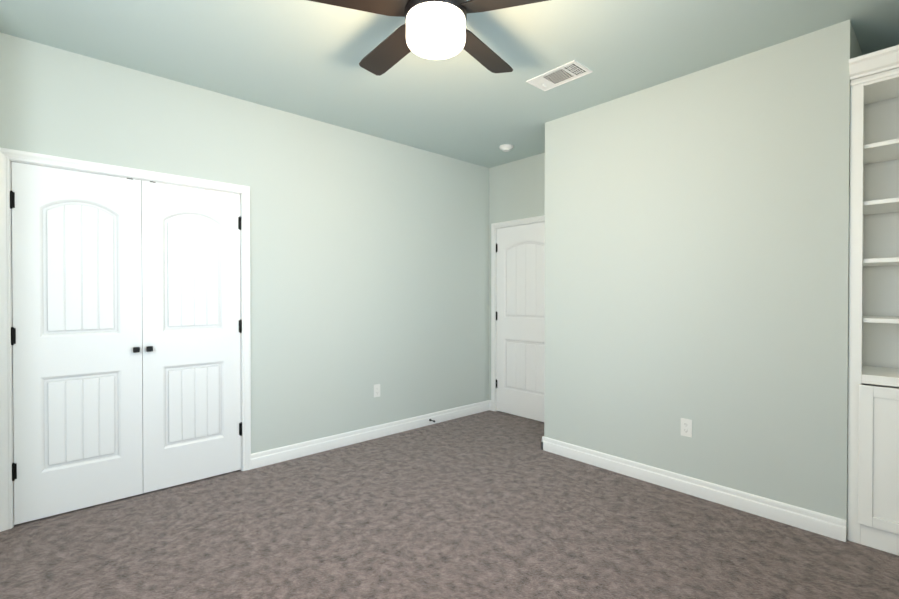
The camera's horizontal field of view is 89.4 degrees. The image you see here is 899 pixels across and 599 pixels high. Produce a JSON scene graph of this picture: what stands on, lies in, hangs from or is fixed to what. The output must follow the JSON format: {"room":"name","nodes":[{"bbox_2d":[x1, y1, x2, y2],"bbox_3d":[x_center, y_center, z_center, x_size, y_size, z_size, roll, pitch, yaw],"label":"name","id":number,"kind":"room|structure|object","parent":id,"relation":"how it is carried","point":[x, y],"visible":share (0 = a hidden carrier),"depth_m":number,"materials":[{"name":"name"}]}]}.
{"room":"empty bedroom","nodes":[
{"label":"empty bedroom","id":0,"kind":"room"},
{"bbox_2d":[0,32,488,453],"bbox_3d":[-1.264,-0.105,3.687,4.770,2.745,0.120,0,1,-42],"label":"wall","id":1,"kind":"structure","parent":0,"point":[369,262],"depth_m":3.76,"materials":[{"name":"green paint"}]},
{"bbox_2d":[10,162,142,524],"bbox_3d":[-2.220,0.245,2.740,0.612,2.035,0.071,0,1,-42],"label":"closet door","id":2,"kind":"structure","parent":1,"relation":"in","point":[76,335],"depth_m":2.72,"materials":[{"name":"white wood"}]},
{"bbox_2d":[0,148,250,531],"bbox_3d":[-2.020,0.218,2.979,1.343,2.109,0.123,0,1,-42],"label":"trim","id":3,"kind":"structure","parent":1,"relation":"attached to","point":[8,157],"depth_m":2.58,"materials":[{"name":"white wood"}]},
{"bbox_2d":[141,180,241,492],"bbox_3d":[-1.764,0.242,3.155,0.612,2.035,0.071,0,1,-42],"label":"closet door","id":4,"kind":"structure","parent":1,"relation":"in","point":[191,376],"depth_m":3.13,"materials":[{"name":"white wood"}]},
{"bbox_2d":[251,400,488,468],"bbox_3d":[-0.515,1.207,4.285,2.631,0.112,0.018,0,1,-42],"label":"baseboard","id":5,"kind":"structure","parent":1,"relation":"attached to","point":[279,454],"depth_m":4.01,"materials":[{"name":"white wood"}]},
{"bbox_2d":[374,384,379,396],"bbox_3d":[-0.662,0.834,4.155,0.070,0.115,0.007,0,1,-42],"label":"electrical outlet","id":6,"kind":"object","parent":1,"relation":"attached to","point":[376,390],"visible":1,"depth_m":4.15,"materials":[{"name":"white plastic"}]},
{"bbox_2d":[0,410,898,598],"bbox_3d":[0.089,1.329,2.211,4.770,0.100,4.140,0,1,-42],"label":"floor","id":7,"kind":"structure","parent":0,"point":[488,504],"depth_m":2.43,"materials":[{"name":"carpet"}]},
{"bbox_2d":[847,45,898,555],"bbox_3d":[2.488,0.020,2.248,0.488,2.518,0.737,0,1,-42],"label":"bookshelf","id":8,"kind":"object","parent":7,"relation":"on","point":[873,448],"visible":1,"depth_m":2.38,"materials":[{"name":"white wood"}]},
{"bbox_2d":[0,0,898,167],"bbox_3d":[0.089,-1.526,2.188,4.770,0.120,4.140,0,1,-42],"label":"ceiling","id":9,"kind":"structure","parent":0,"point":[303,58],"depth_m":2.67,"materials":[{"name":"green paint"}]},
{"bbox_2d":[308,0,548,75],"bbox_3d":[-0.076,-1.304,2.101,1.279,0.322,1.250,0,1,-42],"label":"fan","id":10,"kind":"object","parent":9,"relation":"hanging from","point":[434,29],"visible":1,"depth_m":2.02,"materials":[{"name":"brown wood"}]},
{"bbox_2d":[499,144,512,151],"bbox_3d":[0.551,-1.462,4.408,0.136,0.044,0.136,0,1,-42],"label":"smoke detector","id":11,"kind":"object","parent":9,"relation":"attached to","point":[506,147],"visible":1,"depth_m":4.37,"materials":[{"name":"white plastic"}]},
{"bbox_2d":[526,60,592,90],"bbox_3d":[0.720,-1.464,2.996,0.208,0.016,0.373,0,1,-42],"label":"ceiling vent","id":12,"kind":"object","parent":9,"relation":"in","point":[562,74],"visible":1,"depth_m":2.98,"materials":[{"name":"white metal"}]},
{"bbox_2d":[489,167,494,399],"bbox_3d":[0.525,-0.117,5.175,0.120,2.745,0.085,0,1,-42],"label":"wall","id":13,"kind":"structure","parent":0,"point":[492,195],"depth_m":5.15,"materials":[{"name":"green paint"}]},
{"bbox_2d":[495,153,544,222],"bbox_3d":[0.844,-1.149,4.816,0.120,0.676,0.863,0,1,-42],"label":"wall","id":14,"kind":"structure","parent":0,"point":[520,189],"depth_m":4.83,"materials":[{"name":"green paint"}]},
{"bbox_2d":[491,215,544,410],"bbox_3d":[0.832,0.204,4.816,0.123,2.109,0.943,0,1,-42],"label":"door frame","id":15,"kind":"structure","parent":14,"relation":"attached to","point":[518,222],"depth_m":5.09,"materials":[{"name":"white wood"}]},
{"bbox_2d":[496,222,544,421],"bbox_3d":[0.789,0.231,4.783,0.095,2.032,0.821,0,1,-42],"label":"entry door","id":16,"kind":"structure","parent":14,"relation":"in","point":[520,311],"depth_m":4.83,"materials":[{"name":"white wood"}]},
{"bbox_2d":[544,20,862,540],"bbox_3d":[1.689,-0.102,3.324,0.650,2.745,1.930,0,1,-42],"label":"wall","id":17,"kind":"structure","parent":0,"point":[697,248],"depth_m":2.86,"materials":[{"name":"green paint"}]},
{"bbox_2d":[681,418,691,437],"bbox_3d":[1.557,0.843,2.989,0.007,0.115,0.070,0,1,-42],"label":"electrical outlet","id":18,"kind":"object","parent":17,"relation":"attached to","point":[686,427],"visible":1,"depth_m":2.98,"materials":[{"name":"white plastic"}]},
{"bbox_2d":[541,436,845,541],"bbox_3d":[1.436,1.216,3.116,0.018,0.112,1.948,0,1,-42],"label":"baseboard","id":19,"kind":"structure","parent":17,"relation":"attached to","point":[810,520],"depth_m":2.87,"materials":[{"name":"white wood"}]}
]}

